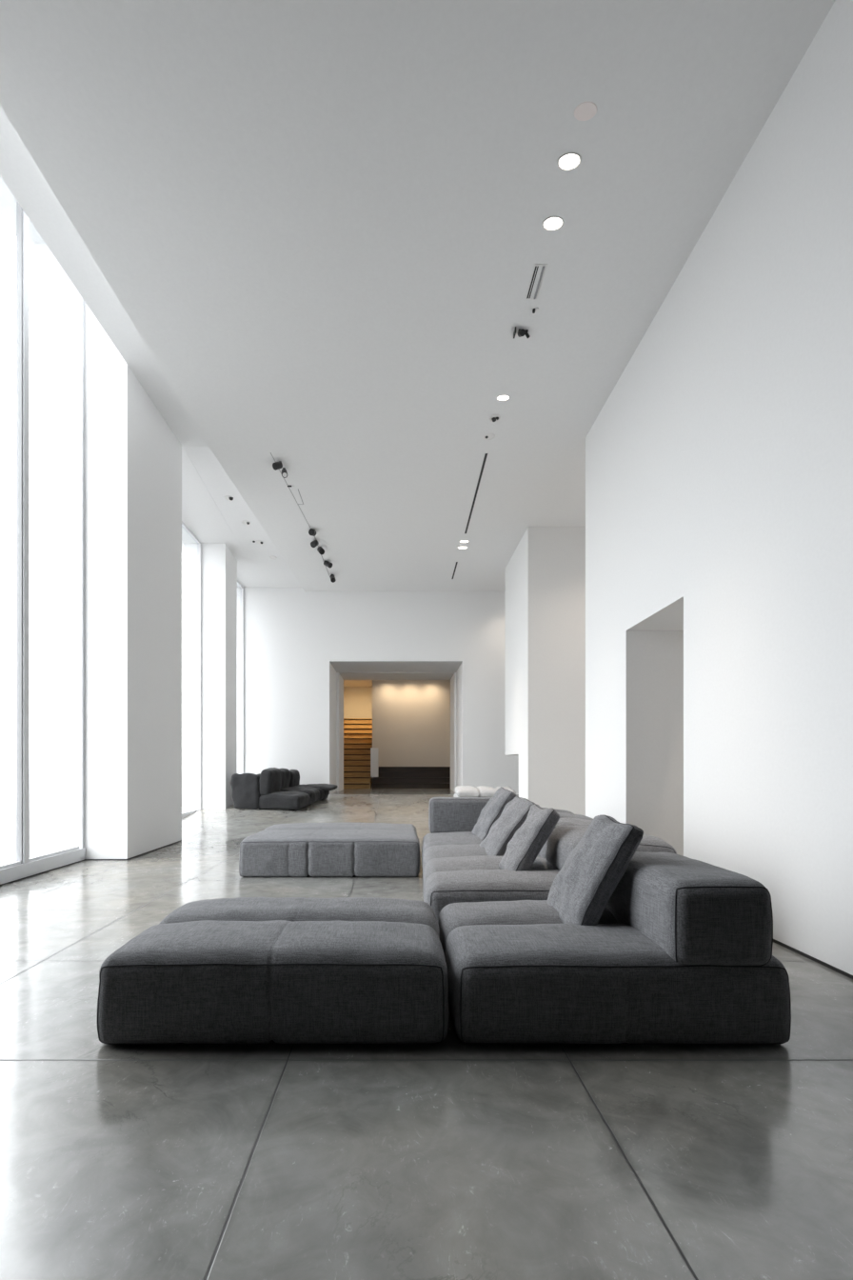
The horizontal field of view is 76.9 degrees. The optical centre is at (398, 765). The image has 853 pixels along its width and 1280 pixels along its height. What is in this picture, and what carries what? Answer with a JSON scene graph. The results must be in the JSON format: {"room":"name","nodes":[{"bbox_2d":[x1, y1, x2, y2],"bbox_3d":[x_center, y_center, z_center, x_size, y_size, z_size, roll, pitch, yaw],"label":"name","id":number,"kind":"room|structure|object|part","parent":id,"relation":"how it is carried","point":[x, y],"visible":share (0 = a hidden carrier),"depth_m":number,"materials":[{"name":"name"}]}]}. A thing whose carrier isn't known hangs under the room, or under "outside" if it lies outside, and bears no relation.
{"room":"lobby lounge","nodes":[
{"label":"lobby lounge","id":0,"kind":"room"},
{"bbox_2d":[0,176,44,262],"bbox_3d":[-4.465,-7.300,0.130,1.470,0.200,18.260,0,0,0],"label":"window","id":1,"kind":"structure","parent":0,"point":[8,201],"depth_m":7.02,"materials":[{"name":"glass"}]},
{"bbox_2d":[35,242,181,859],"bbox_3d":[-4.365,-2.900,8.325,1.270,8.800,1.870,0,0,0],"label":"wall pillar","id":2,"kind":"structure","parent":0,"point":[133,457],"depth_m":7.39,"materials":[{"name":"white paint"}]},
{"bbox_2d":[84,840,181,859],"bbox_3d":[-4.028,1.291,8.323,0.604,0.018,1.874,0,0,0],"label":"baseboard","id":3,"kind":"structure","parent":2,"relation":"attached to","point":[181,840],"depth_m":7.64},
{"bbox_2d":[0,105,302,587],"bbox_3d":[-3.115,-6.175,2.950,1.230,2.450,23.900,0,0,0],"label":"ceiling","id":4,"kind":"structure","parent":0,"point":[19,171],"depth_m":6.93,"materials":[{"name":"paint"}]},
{"bbox_2d":[183,543,237,808],"bbox_3d":[-4.515,-2.100,12.965,0.970,7.200,0.870,0,0,0],"label":"wall","id":5,"kind":"structure","parent":0,"point":[219,566],"depth_m":12.53,"materials":[{"name":"white paint"}]},
{"bbox_2d":[181,520,201,818],"bbox_3d":[-4.620,-2.005,10.898,0.100,6.430,3.255,0,0,0],"label":"window","id":6,"kind":"structure","parent":5,"relation":"in","point":[199,544],"depth_m":12.47,"materials":[{"name":"white metal"}]},
{"bbox_2d":[181,445,263,587],"bbox_3d":[-4.465,-6.175,12.080,1.470,2.450,5.640,0,0,0],"label":"ceiling","id":7,"kind":"structure","parent":0,"point":[201,514],"depth_m":11.64,"materials":[{"name":"paint"}]},
{"bbox_2d":[224,495,233,500],"bbox_3d":[-3.397,-5.365,10.774,0.173,0.063,0.172,0,0,-6],"label":"recessed light","id":8,"kind":"object","parent":7,"relation":"attached to","point":[227,497],"visible":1,"depth_m":10.75,"materials":[{"name":"white metal"}]},
{"bbox_2d":[241,520,250,525],"bbox_3d":[-3.305,-5.272,11.668,0.173,0.051,0.172,0,0,6],"label":"recessed light","id":9,"kind":"object","parent":7,"relation":"attached to","point":[247,523],"visible":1,"depth_m":11.64,"materials":[{"name":"white metal"}]},
{"bbox_2d":[343,686,372,784],"bbox_3d":[-3.090,-1.700,23.050,4.220,6.000,0.900,0,0,0],"label":"wall","id":10,"kind":"structure","parent":0,"point":[357,700],"depth_m":22.60,"materials":[{"name":"beige paint"}]},
{"bbox_2d":[343,680,372,686],"bbox_3d":[-0.050,-4.010,20.750,5.700,1.380,5.500,0,0,0],"label":"ceiling","id":11,"kind":"structure","parent":0,"point":[347,683],"depth_m":21.61,"materials":[{"name":"beige paint"}]},
{"bbox_2d":[237,587,519,794],"bbox_3d":[0.650,-2.500,16.450,11.700,8.200,3.100,0,0,0],"label":"wall","id":12,"kind":"structure","parent":0,"point":[291,635],"depth_m":14.90,"materials":[{"name":"white paint"}]},
{"bbox_2d":[237,580,243,773],"bbox_3d":[-4.310,-2.020,14.150,0.100,5.880,1.480,0,0,0],"label":"window","id":13,"kind":"structure","parent":12,"relation":"in","point":[239,585],"depth_m":14.84,"materials":[{"name":"white metal"}]},
{"bbox_2d":[336,672,456,791],"bbox_3d":[-0.052,-1.058,17.300,3.705,3.715,1.400,0,0,0],"label":"trim","id":14,"kind":"structure","parent":12,"relation":"attached to","point":[339,680],"depth_m":16.84,"materials":[{"name":"white paint"}]},
{"bbox_2d":[329,660,462,679],"bbox_3d":[-0.052,-2.895,16.450,3.705,0.040,3.080,0,0,0],"label":"trim","id":15,"kind":"structure","parent":12,"relation":"attached to","point":[348,670],"depth_m":16.22,"materials":[{"name":"grey paint"}]},
{"bbox_2d":[372,680,450,766],"bbox_3d":[2.020,-1.700,21.700,5.960,6.000,3.600,0,0,0],"label":"wall","id":16,"kind":"structure","parent":0,"point":[411,718],"depth_m":19.90,"materials":[{"name":"beige paint"}]},
{"bbox_2d":[0,0,836,591],"bbox_3d":[1.790,-5.725,2.950,9.420,1.750,23.900,0,0,0],"label":"ceiling","id":17,"kind":"structure","parent":0,"point":[320,222],"depth_m":4.68,"materials":[{"name":"paint"}]},
{"bbox_2d":[272,460,282,470],"bbox_3d":[-1.914,-4.770,8.518,0.105,0.168,0.166,0,0,38],"label":"track spotlight","id":18,"kind":"object","parent":17,"relation":"hanging from","point":[277,465],"visible":1,"depth_m":8.48,"materials":[{"name":"black metal"}]},
{"bbox_2d":[281,467,287,478],"bbox_3d":[-1.843,-4.763,8.710,0.094,0.182,0.155,0,0,-17],"label":"track spotlight","id":19,"kind":"object","parent":17,"relation":"hanging from","point":[284,470],"visible":1,"depth_m":8.67,"materials":[{"name":"black metal"}]},
{"bbox_2d":[269,452,311,528],"bbox_3d":[-1.872,-4.849,9.745,0.025,0.007,2.911,0,0,4],"label":"ceiling track","id":20,"kind":"object","parent":17,"relation":"attached to","point":[270,452],"visible":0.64,"depth_m":9.56,"materials":[{"name":"grey metal"}]},
{"bbox_2d":[308,528,316,536],"bbox_3d":[-1.755,-4.787,11.014,0.130,0.146,0.140,0,0,19],"label":"track spotlight","id":21,"kind":"object","parent":20,"relation":"hanging from","point":[312,532],"visible":1,"depth_m":10.97,"materials":[{"name":"black metal"}]},
{"bbox_2d":[292,488,303,504],"bbox_3d":[-1.801,-4.849,9.673,0.112,0.008,0.548,0,0,0],"label":"access panel","id":22,"kind":"object","parent":17,"relation":"attached to","point":[296,492],"visible":1,"depth_m":9.66,"materials":[{"name":"paint"}]},
{"bbox_2d":[314,536,330,578],"bbox_3d":[-1.757,-4.849,12.549,0.030,0.007,2.636,0,0,0],"label":"ceiling track","id":23,"kind":"object","parent":17,"relation":"attached to","point":[314,536],"visible":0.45,"depth_m":12.66,"materials":[{"name":"grey metal"}]},
{"bbox_2d":[310,540,319,547],"bbox_3d":[-1.788,-4.759,11.494,0.130,0.190,0.188,0,0,28],"label":"track spotlight","id":24,"kind":"object","parent":23,"relation":"hanging from","point":[315,543],"visible":1,"depth_m":11.45,"materials":[{"name":"black metal"}]},
{"bbox_2d":[317,546,324,554],"bbox_3d":[-1.699,-4.754,11.842,0.126,0.200,0.202,0,0,-28],"label":"track spotlight","id":25,"kind":"object","parent":23,"relation":"hanging from","point":[321,550],"visible":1,"depth_m":11.79,"materials":[{"name":"black metal"}]},
{"bbox_2d":[323,560,332,568],"bbox_3d":[-1.651,-4.755,12.653,0.217,0.199,0.125,0,0,34],"label":"track spotlight","id":26,"kind":"object","parent":23,"relation":"hanging from","point":[328,564],"visible":1,"depth_m":12.61,"materials":[{"name":"black metal"}]},
{"bbox_2d":[330,574,336,582],"bbox_3d":[-1.645,-4.737,13.531,0.126,0.234,0.208,0,0,-17],"label":"track spotlight","id":27,"kind":"object","parent":23,"relation":"hanging from","point":[332,577],"visible":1,"depth_m":13.48,"materials":[{"name":"black metal"}]},
{"bbox_2d":[451,561,458,579],"bbox_3d":[1.408,-4.849,13.345,0.042,0.008,1.184,0,0,0],"label":"ceiling slot","id":28,"kind":"object","parent":17,"relation":"attached to","point":[456,562],"visible":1,"depth_m":13.28,"materials":[{"name":"grey metal"}]},
{"bbox_2d":[464,453,487,533],"bbox_3d":[1.393,-4.849,9.758,0.043,0.008,2.878,0,0,1],"label":"ceiling slot","id":29,"kind":"object","parent":17,"relation":"attached to","point":[486,454],"visible":1,"depth_m":9.43,"materials":[{"name":"grey metal"}]},
{"bbox_2d":[483,433,495,439],"bbox_3d":[1.348,-4.844,7.903,0.170,0.042,0.170,0,0,0],"label":"recessed light","id":30,"kind":"object","parent":17,"relation":"in","point":[489,436],"visible":1,"depth_m":7.89,"materials":[{"name":"white metal"}]},
{"bbox_2d":[489,414,500,421],"bbox_3d":[1.355,-4.835,7.481,0.170,0.054,0.170,0,0,0],"label":"recessed light","id":31,"kind":"object","parent":17,"relation":"in","point":[494,417],"visible":1,"depth_m":7.46,"materials":[{"name":"white metal"}]},
{"bbox_2d":[496,394,510,400],"bbox_3d":[1.387,-4.849,7.065,0.178,0.010,0.118,0,0,0],"label":"recessed light","id":32,"kind":"object","parent":17,"relation":"in","point":[504,397],"visible":1,"depth_m":7.06,"materials":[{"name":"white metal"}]},
{"bbox_2d":[513,326,529,339],"bbox_3d":[1.385,-4.803,5.982,0.182,0.102,0.166,0,0,0],"label":"spotlight","id":33,"kind":"object","parent":17,"relation":"attached to","point":[522,332],"visible":1,"depth_m":5.96,"materials":[{"name":"black metal"}]},
{"bbox_2d":[525,263,547,299],"bbox_3d":[1.385,-4.846,5.381,0.124,0.015,0.390,0,0,0],"label":"ceiling vent","id":34,"kind":"object","parent":17,"relation":"in","point":[539,270],"visible":1,"depth_m":5.37,"materials":[{"name":"white metal"}]},
{"bbox_2d":[541,216,564,231],"bbox_3d":[1.388,-4.849,4.795,0.198,0.010,0.131,0,0,0],"label":"recessed light","id":35,"kind":"object","parent":17,"relation":"in","point":[551,223],"visible":1,"depth_m":4.79,"materials":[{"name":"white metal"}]},
{"bbox_2d":[557,152,581,171],"bbox_3d":[1.376,-4.849,4.303,0.198,0.010,0.131,0,0,0],"label":"recessed light","id":36,"kind":"object","parent":17,"relation":"in","point":[570,160],"visible":1,"depth_m":4.30,"materials":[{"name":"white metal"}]},
{"bbox_2d":[574,101,597,120],"bbox_3d":[1.391,-4.848,3.975,0.170,0.005,0.119,0,0,0],"label":"cover","id":37,"kind":"object","parent":17,"relation":"attached to","point":[586,110],"visible":1,"depth_m":3.97,"materials":[{"name":"paint"}]},
{"bbox_2d":[0,784,852,1279],"bbox_3d":[0.650,1.200,7.250,11.700,0.800,32.500,0,0,0],"label":"floor","id":38,"kind":"structure","parent":0,"point":[451,1158],"depth_m":1.88,"materials":[{"name":"concrete"}]},
{"bbox_2d":[96,897,448,1044],"bbox_3d":[-0.587,1.070,3.000,1.673,0.460,1.121,0,0,0],"label":"chaise ottoman","id":39,"kind":"object","parent":38,"relation":"on","point":[239,970],"visible":1,"depth_m":2.46,"materials":[{"name":"grey fabric"}]},
{"bbox_2d":[230,767,337,809],"bbox_3d":[-2.737,0.534,13.283,1.882,0.975,2.219,0,0,16],"label":"lounge sofa","id":40,"kind":"object","parent":38,"relation":"on","point":[273,788],"visible":1,"depth_m":12.42,"materials":[{"name":"fabric"}]},
{"bbox_3d":[-3.531,0.590,12.530,0.771,0.857,0.319,1,5,13],"label":"armrest","id":41,"kind":"part","parent":40,"relation":"part of","materials":[{"name":"fabric"}]},
{"bbox_2d":[260,767,281,795],"bbox_3d":[-3.000,0.377,12.659,0.348,0.634,0.716,6,6,12],"label":"cushion","id":42,"kind":"object","parent":40,"relation":"on","point":[270,779],"depth_m":12.37,"materials":[{"name":"fabric"}]},
{"bbox_3d":[-2.662,0.787,12.619,1.107,0.372,0.781,1,5,13],"label":"seat","id":43,"kind":"part","parent":40,"relation":"part of","materials":[{"name":"fabric"}]},
{"bbox_2d":[280,768,290,789],"bbox_3d":[-2.940,0.357,13.368,0.345,0.550,0.680,6,6,12],"label":"cushion","id":44,"kind":"object","parent":40,"relation":"on","point":[286,773],"depth_m":13.34,"materials":[{"name":"fabric"}]},
{"bbox_2d":[289,769,299,786],"bbox_3d":[-2.796,0.343,14.010,0.341,0.466,0.634,6,6,12],"label":"cushion","id":45,"kind":"object","parent":40,"relation":"on","point":[294,773],"depth_m":13.89,"materials":[{"name":"fabric"}]},
{"bbox_3d":[-2.518,0.721,13.306,1.072,0.382,0.758,1,5,13],"label":"seat","id":46,"kind":"part","parent":40,"relation":"part of","materials":[{"name":"fabric"}]},
{"bbox_3d":[-2.369,0.671,13.943,1.055,0.371,0.714,1,5,13],"label":"seat","id":47,"kind":"part","parent":40,"relation":"part of","materials":[{"name":"fabric"}]},
{"bbox_2d":[239,822,420,877],"bbox_3d":[-0.800,1.062,7.100,2.138,0.476,1.811,0,0,0],"label":"chaise ottoman","id":48,"kind":"object","parent":38,"relation":"on","point":[299,850],"visible":1,"depth_m":6.21,"materials":[{"name":"grey fabric"}]},
{"bbox_2d":[343,718,372,788],"bbox_3d":[-1.835,-0.565,20.365,1.710,2.730,3.550,0,0,0],"label":"wooden staircase","id":49,"kind":"structure","parent":38,"relation":"on","point":[357,731],"depth_m":20.26,"materials":[{"name":"brown wood"}]},
{"bbox_2d":[371,766,450,788],"bbox_3d":[0.810,0.420,19.290,3.480,0.760,1.180,0,0,0],"label":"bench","id":50,"kind":"object","parent":38,"relation":"on","point":[390,777],"visible":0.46,"depth_m":19.01,"materials":[{"name":"brown wood"}]},
{"bbox_2d":[370,747,379,777],"bbox_3d":[-0.835,-0.115,19.125,0.270,1.030,0.250,0,0,0],"label":"plinth","id":51,"kind":"object","parent":50,"relation":"on","point":[374,751],"visible":1,"depth_m":19.00,"materials":[{"name":"white paint"}]},
{"bbox_2d":[453,785,516,797],"bbox_3d":[1.953,0.770,12.186,1.330,0.615,0.985,0,0,1],"label":"lounge","id":52,"kind":"object","parent":38,"relation":"on","point":[464,790],"visible":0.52,"depth_m":11.83,"materials":[{"name":"fabric"}]},
{"bbox_2d":[421,797,678,924],"bbox_3d":[1.187,0.853,5.440,1.879,0.894,3.314,0,0,2],"label":"sofa","id":53,"kind":"object","parent":38,"relation":"on","point":[456,869],"visible":0.41,"depth_m":4.35,"materials":[{"name":"grey fabric"}]},
{"bbox_3d":[1.035,0.643,6.938,1.276,0.475,0.330,0,0,2],"label":"armrest","id":54,"kind":"part","parent":53,"relation":"part of","materials":[{"name":"grey fabric"}]},
{"bbox_3d":[1.184,1.049,5.361,1.878,0.481,3.155,0,0,2],"label":"seat","id":55,"kind":"part","parent":53,"relation":"part of","materials":[{"name":"grey fabric"}]},
{"bbox_2d":[471,786,516,840],"bbox_3d":[1.107,0.582,6.255,0.415,0.651,0.567,0,0,-5],"label":"throw cushion","id":56,"kind":"object","parent":53,"relation":"on","point":[492,810],"visible":0.71,"depth_m":6.09,"materials":[{"name":"grey fabric"}]},
{"bbox_2d":[480,796,535,856],"bbox_3d":[1.072,0.627,5.305,0.462,0.631,0.605,0,0,-5],"label":"throw cushion","id":57,"kind":"object","parent":53,"relation":"on","point":[515,812],"visible":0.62,"depth_m":5.13,"materials":[{"name":"grey fabric"}]},
{"bbox_2d":[499,803,559,871],"bbox_3d":[1.052,0.626,4.389,0.414,0.598,0.492,0,0,-3],"label":"throw cushion","id":58,"kind":"object","parent":53,"relation":"on","point":[527,843],"visible":0.8,"depth_m":4.19,"materials":[{"name":"grey fabric"}]},
{"bbox_2d":[542,807,574,814],"bbox_3d":[1.722,0.702,6.373,0.813,0.399,0.544,4,0,2],"label":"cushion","id":59,"kind":"object","parent":53,"relation":"on","point":[561,810],"depth_m":6.25,"materials":[{"name":"grey fabric"}]},
{"bbox_2d":[538,817,592,858],"bbox_3d":[1.680,0.700,5.019,0.818,0.405,0.808,4,0,2],"label":"cushion","id":60,"kind":"object","parent":53,"relation":"on","point":[567,821],"depth_m":4.77,"materials":[{"name":"grey fabric"}]},
{"bbox_2d":[557,811,593,819],"bbox_3d":[1.706,0.702,5.766,0.818,0.401,0.819,4,0,2],"label":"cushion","id":61,"kind":"object","parent":53,"relation":"on","point":[562,814],"depth_m":5.55,"materials":[{"name":"grey fabric"}]},
{"bbox_2d":[545,825,678,870],"bbox_3d":[1.653,0.704,4.231,0.818,0.399,0.903,4,0,2],"label":"cushion","id":62,"kind":"object","parent":53,"relation":"on","point":[563,839],"depth_m":4.07,"materials":[{"name":"grey fabric"}]},
{"bbox_2d":[439,851,791,1044],"bbox_3d":[1.049,0.909,2.998,1.589,0.783,1.113,0,0,0],"label":"module","id":63,"kind":"object","parent":38,"relation":"on","point":[680,951],"visible":0.84,"depth_m":2.46,"materials":[{"name":"grey fabric"}]},
{"bbox_2d":[546,815,643,925],"bbox_3d":[1.122,0.623,3.136,0.383,0.663,0.585,0,0,-1],"label":"throw cushion","id":64,"kind":"object","parent":63,"relation":"on","point":[581,891],"visible":0.8,"depth_m":2.94,"materials":[{"name":"grey fabric"}]},
{"bbox_3d":[1.500,0.730,2.921,0.510,0.426,0.958,0,0,0],"label":"backrest","id":65,"kind":"part","parent":63,"relation":"part of","materials":[{"name":"grey fabric"}]},
{"bbox_2d":[505,526,585,815],"bbox_3d":[4.470,-1.750,12.040,3.660,6.500,2.320,0,0,0],"label":"wall pier","id":66,"kind":"object","parent":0,"point":[546,571],"visible":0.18,"depth_m":10.88,"materials":[{"name":"white paint"}]},
{"bbox_2d":[585,0,852,975],"bbox_3d":[3.262,-1.750,-0.535,0.976,6.500,16.930,0,0,0],"label":"wall","id":67,"kind":"structure","parent":0,"point":[719,460],"depth_m":4.18,"materials":[{"name":"white paint"}]},
{"bbox_2d":[773,939,852,979],"bbox_3d":[2.777,1.289,5.115,0.014,0.022,5.630,0,0,0],"label":"baseboard","id":68,"kind":"structure","parent":67,"relation":"attached to","point":[774,940],"depth_m":3.56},
{"bbox_3d":[-4.465,-2.850,-3.200,1.470,8.900,11.600,0,0,0],"label":"wall","id":69,"kind":"structure","parent":0,"visible":0},
{"bbox_2d":[0,200,85,885],"bbox_3d":[-4.350,-2.940,4.992,0.100,8.520,4.785,0,0,0],"label":"window","id":70,"kind":"structure","parent":69,"relation":"in","point":[25,867],"depth_m":6.21,"materials":[{"name":"white metal"}]}
]}

